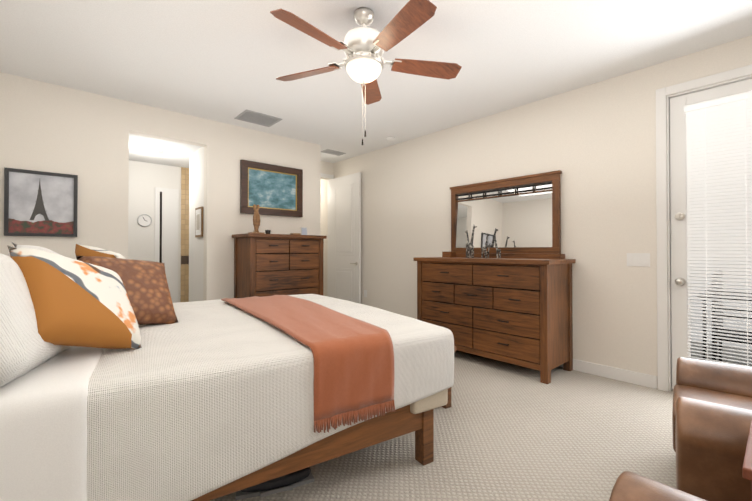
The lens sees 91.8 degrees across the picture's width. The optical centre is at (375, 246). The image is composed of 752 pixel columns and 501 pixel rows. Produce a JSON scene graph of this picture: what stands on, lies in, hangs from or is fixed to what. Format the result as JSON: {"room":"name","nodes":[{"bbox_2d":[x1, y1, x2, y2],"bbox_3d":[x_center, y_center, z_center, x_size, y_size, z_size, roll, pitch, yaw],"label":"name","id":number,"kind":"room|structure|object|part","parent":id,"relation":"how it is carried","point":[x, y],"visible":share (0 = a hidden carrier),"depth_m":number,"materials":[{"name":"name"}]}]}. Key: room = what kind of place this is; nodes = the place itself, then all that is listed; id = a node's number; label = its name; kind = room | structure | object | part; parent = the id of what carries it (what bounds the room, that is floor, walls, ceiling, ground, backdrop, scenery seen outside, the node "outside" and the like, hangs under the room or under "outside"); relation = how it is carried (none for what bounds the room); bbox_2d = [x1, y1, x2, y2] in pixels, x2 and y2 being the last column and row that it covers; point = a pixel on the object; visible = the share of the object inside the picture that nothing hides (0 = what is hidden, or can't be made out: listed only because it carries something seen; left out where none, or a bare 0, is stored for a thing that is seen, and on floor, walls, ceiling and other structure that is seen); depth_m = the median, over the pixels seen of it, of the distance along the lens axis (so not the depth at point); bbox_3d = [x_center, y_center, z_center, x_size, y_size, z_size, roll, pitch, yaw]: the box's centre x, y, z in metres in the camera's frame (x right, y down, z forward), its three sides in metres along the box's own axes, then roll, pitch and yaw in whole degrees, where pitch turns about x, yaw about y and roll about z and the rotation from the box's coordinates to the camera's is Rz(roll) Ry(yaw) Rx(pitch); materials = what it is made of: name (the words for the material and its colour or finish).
{"room":"bedroom","nodes":[
{"label":"bedroom","id":0,"kind":"room"},
{"bbox_2d":[128,160,180,301],"bbox_3d":[-3.362,-0.011,5.392,3.590,2.450,0.100,0,-1,-42],"label":"wall","id":1,"kind":"structure","parent":0,"point":[145,179],"depth_m":5.33,"materials":[{"name":"paint"}]},
{"bbox_2d":[137,214,151,226],"bbox_3d":[-3.368,-0.387,5.304,0.184,0.184,0.024,0,-1,-42],"label":"clock","id":2,"kind":"object","parent":1,"relation":"attached to","point":[144,220],"visible":1,"depth_m":5.30,"materials":[{"name":"grey plastic"}]},
{"bbox_2d":[155,187,178,302],"bbox_3d":[-3.154,0.165,5.488,0.310,2.100,0.029,0,-1,-42],"label":"door","id":3,"kind":"structure","parent":1,"relation":"attached to","point":[166,222],"depth_m":5.49,"materials":[{"name":"white wood"}]},
{"bbox_2d":[180,167,188,301],"bbox_3d":[-2.664,-0.006,5.939,0.940,2.450,0.015,0,-1,-42],"label":"wall tile","id":4,"kind":"structure","parent":1,"relation":"attached to","point":[184,294],"depth_m":5.66,"materials":[{"name":"brown tile"}]},
{"bbox_2d":[0,72,320,300],"bbox_3d":[-2.294,-0.167,4.201,3.830,2.740,0.120,0,-1,-42],"label":"wall","id":5,"kind":"structure","parent":0,"point":[54,128],"depth_m":3.78,"materials":[{"name":"paint"}]},
{"bbox_2d":[4,167,77,236],"bbox_3d":[-3.096,-0.399,3.382,0.500,0.600,0.030,0,-1,-42],"label":"framed picture","id":6,"kind":"object","parent":5,"relation":"attached to","point":[39,203],"visible":0.96,"depth_m":3.37,"materials":[{"name":"black paper"}]},
{"bbox_2d":[240,159,302,216],"bbox_3d":[-1.385,-0.765,4.908,0.880,0.680,0.045,0,-1,-42],"label":"landscape picture","id":7,"kind":"object","parent":5,"relation":"attached to","point":[273,190],"visible":1,"depth_m":4.88,"materials":[{"name":"paper"}]},
{"bbox_2d":[129,134,200,167],"bbox_3d":[-2.831,-1.386,4.812,3.590,0.290,1.490,0,-1,-42],"label":"ceiling","id":8,"kind":"structure","parent":0,"point":[177,154],"depth_m":4.74,"materials":[{"name":"paint"}]},
{"bbox_2d":[189,147,203,301],"bbox_3d":[-2.279,-0.017,4.718,0.100,2.450,0.630,0,-1,-42],"label":"wall","id":9,"kind":"structure","parent":0,"point":[196,200],"depth_m":4.69,"materials":[{"name":"paint"}]},
{"bbox_2d":[195,207,202,236],"bbox_3d":[-2.210,-0.308,4.547,0.025,0.370,0.260,0,-1,-42],"label":"picture","id":10,"kind":"object","parent":9,"relation":"attached to","point":[198,221],"visible":1,"depth_m":4.51,"materials":[{"name":"white"}]},
{"bbox_2d":[321,161,333,179],"bbox_3d":[-1.107,-0.147,6.353,0.810,2.740,0.120,0,-1,-42],"label":"wall","id":11,"kind":"structure","parent":0,"point":[327,167],"depth_m":6.50,"materials":[{"name":"paint"}]},
{"bbox_2d":[321,173,333,296],"bbox_3d":[-1.129,-0.037,6.320,0.855,2.520,0.138,0,-1,-42],"label":"door frame","id":12,"kind":"structure","parent":11,"relation":"attached to","point":[329,176],"depth_m":6.58,"materials":[{"name":"white wood"}]},
{"bbox_2d":[0,0,751,162],"bbox_3d":[-0.723,-1.571,3.742,5.800,0.060,8.700,0,-1,-42],"label":"ceiling","id":13,"kind":"structure","parent":0,"point":[226,61],"depth_m":2.90,"materials":[{"name":"paint"}]},
{"bbox_2d":[234,109,281,126],"bbox_3d":[-1.405,-1.531,4.353,0.440,0.008,0.360,0,-1,-42],"label":"ceiling vent","id":14,"kind":"object","parent":13,"relation":"in","point":[246,115],"visible":0.98,"depth_m":4.34,"materials":[{"name":"grey metal"}]},
{"bbox_2d":[321,149,345,155],"bbox_3d":[-0.685,-1.517,5.857,0.360,0.008,0.200,0,-1,-42],"label":"ceiling vent","id":15,"kind":"object","parent":13,"relation":"in","point":[332,152],"visible":0.94,"depth_m":5.84,"materials":[{"name":"grey metal"}]},
{"bbox_2d":[270,0,461,144],"bbox_3d":[-0.090,-1.114,2.385,1.300,0.878,1.315,0,-1,-42],"label":"ceiling fan","id":16,"kind":"object","parent":13,"relation":"hanging from","point":[363,47],"visible":1,"depth_m":2.32,"materials":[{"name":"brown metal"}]},
{"bbox_3d":[-0.080,-1.152,2.421,0.236,0.098,0.236,0,-1,-42],"label":"glass","id":17,"kind":"part","parent":16,"relation":"part of","materials":[{"name":"white glass"}]},
{"bbox_2d":[386,136,394,140],"bbox_3d":[0.208,-1.510,5.099,0.128,0.036,0.128,0,-1,-42],"label":"smoke detector","id":18,"kind":"object","parent":13,"relation":"attached to","point":[390,138],"visible":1,"depth_m":5.06,"materials":[{"name":"white plastic"}]},
{"bbox_2d":[210,350,675,500],"bbox_3d":[-0.723,1.229,3.717,5.800,0.060,8.700,0,-1,-42],"label":"floor","id":19,"kind":"structure","parent":0,"point":[504,431],"depth_m":2.15,"materials":[{"name":"carpet"}]},
{"bbox_2d":[0,242,453,500],"bbox_3d":[-1.092,0.581,2.286,2.354,1.211,2.110,0,-1,-32],"label":"bed","id":20,"kind":"object","parent":19,"relation":"on","point":[122,378],"visible":1,"depth_m":1.45,"materials":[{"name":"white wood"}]},
{"bbox_2d":[221,295,394,432],"bbox_3d":[-0.572,0.616,2.425,0.560,0.413,1.786,0,-1,-32],"label":"throw","id":21,"kind":"object","parent":20,"relation":"on","point":[343,366],"depth_m":1.71,"materials":[{"name":"orange fabric"}]},
{"bbox_3d":[-1.149,0.656,2.251,2.220,1.060,2.060,0,-1,-32],"label":"frame","id":22,"kind":"part","parent":20,"relation":"part of","materials":[{"name":"brown wood"}]},
{"bbox_2d":[236,467,313,499],"bbox_3d":[-0.495,1.129,1.796,0.368,0.106,0.113,0,-1,-22],"label":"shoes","id":23,"kind":"object","parent":19,"relation":"on","point":[291,481],"visible":0.42,"depth_m":1.76,"materials":[{"name":"black"}]},
{"bbox_2d":[232,204,326,297],"bbox_3d":[-1.228,0.343,4.692,1.060,1.730,0.530,0,-1,-42],"label":"chest","id":24,"kind":"object","parent":19,"relation":"on","point":[266,263],"visible":0.71,"depth_m":4.47,"materials":[{"name":"brown wood"}]},
{"bbox_2d":[441,345,455,408],"bbox_3d":[0.051,0.964,3.176,0.400,0.460,1.400,0,-1,-32],"label":"bench","id":25,"kind":"object","parent":19,"relation":"on","point":[447,405],"visible":0.1,"depth_m":2.69,"materials":[{"name":"brown wood"}]},
{"bbox_2d":[413,170,575,383],"bbox_3d":[1.188,0.224,3.915,0.600,1.955,1.570,0,-1,-42],"label":"dresser","id":26,"kind":"object","parent":19,"relation":"on","point":[487,287],"visible":0.88,"depth_m":3.71,"materials":[{"name":"brown wood"}]},
{"bbox_2d":[450,170,564,258],"bbox_3d":[1.364,-0.315,4.076,0.120,0.875,1.380,0,-1,-42],"label":"mirror","id":27,"kind":"object","parent":26,"relation":"on","point":[524,212],"depth_m":3.98,"materials":[{"name":"brown wood"}]},
{"bbox_2d":[609,471,706,500],"bbox_3d":[0.733,0.749,0.349,0.995,0.840,1.087,0,-1,-42],"label":"armchair","id":28,"kind":"object","parent":19,"relation":"on","point":[630,486],"visible":1,"depth_m":0.92,"materials":[{"name":"leather"}]},
{"bbox_2d":[672,357,751,500],"bbox_3d":[1.872,0.759,1.437,1.087,0.840,0.995,0,-1,40],"label":"armchair","id":29,"kind":"object","parent":19,"relation":"on","point":[712,413],"visible":0.98,"depth_m":1.38,"materials":[{"name":"leather"}]},
{"bbox_2d":[672,385,751,451],"bbox_3d":[1.735,0.820,1.550,0.730,0.180,0.500,0,-1,40],"label":"cushion","id":30,"kind":"object","parent":29,"relation":"on","point":[739,399],"depth_m":1.78,"materials":[{"name":"leather"}]},
{"bbox_3d":[2.049,0.871,1.764,0.920,0.511,0.274,0,-1,40],"label":"arm","id":31,"kind":"part","parent":29,"relation":"part of"},
{"bbox_2d":[742,421,751,500],"bbox_3d":[1.293,0.874,0.870,0.400,0.600,0.565,0,-1,-42],"label":"side table","id":32,"kind":"object","parent":19,"relation":"on","point":[747,469],"visible":1,"depth_m":0.97,"materials":[{"name":"brown wood"}]},
{"bbox_2d":[321,35,751,390],"bbox_3d":[0.888,-0.161,4.823,0.120,2.740,8.020,0,-1,-42],"label":"wall","id":33,"kind":"structure","parent":0,"point":[595,143],"depth_m":3.54,"materials":[{"name":"paint"}]},
{"bbox_2d":[331,172,360,303],"bbox_3d":[-0.544,-0.001,6.204,0.086,2.422,0.800,0,-1,-42],"label":"entry door","id":34,"kind":"structure","parent":33,"relation":"in","point":[346,237],"depth_m":6.16,"materials":[{"name":"white wood"}]},
{"bbox_2d":[558,359,656,388],"bbox_3d":[1.332,1.151,4.216,0.014,0.105,6.300,0,-1,-42],"label":"baseboard","id":35,"kind":"structure","parent":33,"relation":"attached to","point":[637,378],"depth_m":3.28,"materials":[{"name":"white wood"}]},
{"bbox_2d":[627,253,649,266],"bbox_3d":[2.281,0.112,3.169,0.008,0.115,0.170,0,-1,-42],"label":"switch plate","id":36,"kind":"object","parent":33,"relation":"attached to","point":[639,259],"visible":1,"depth_m":3.16,"materials":[{"name":"white plastic"}]},
{"bbox_2d":[656,65,751,391],"bbox_3d":[2.765,-0.070,2.713,0.138,2.520,1.063,0,-1,-42],"label":"door frame","id":37,"kind":"structure","parent":33,"relation":"attached to","point":[664,344],"depth_m":3.03,"materials":[{"name":"white wood"}]},
{"bbox_2d":[670,78,751,388],"bbox_3d":[2.739,-0.033,2.689,0.117,2.422,0.891,0,-1,-42],"label":"french door","id":38,"kind":"structure","parent":33,"relation":"in","point":[679,263],"depth_m":2.95,"materials":[{"name":"white"}]},
{"bbox_2d":[684,91,751,366],"bbox_3d":[2.727,-0.096,2.680,0.032,2.076,0.691,0,-1,-42],"label":"door blinds","id":39,"kind":"object","parent":38,"relation":"attached to","point":[719,112],"visible":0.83,"depth_m":2.79,"materials":[{"name":"white plastic"}]}
]}

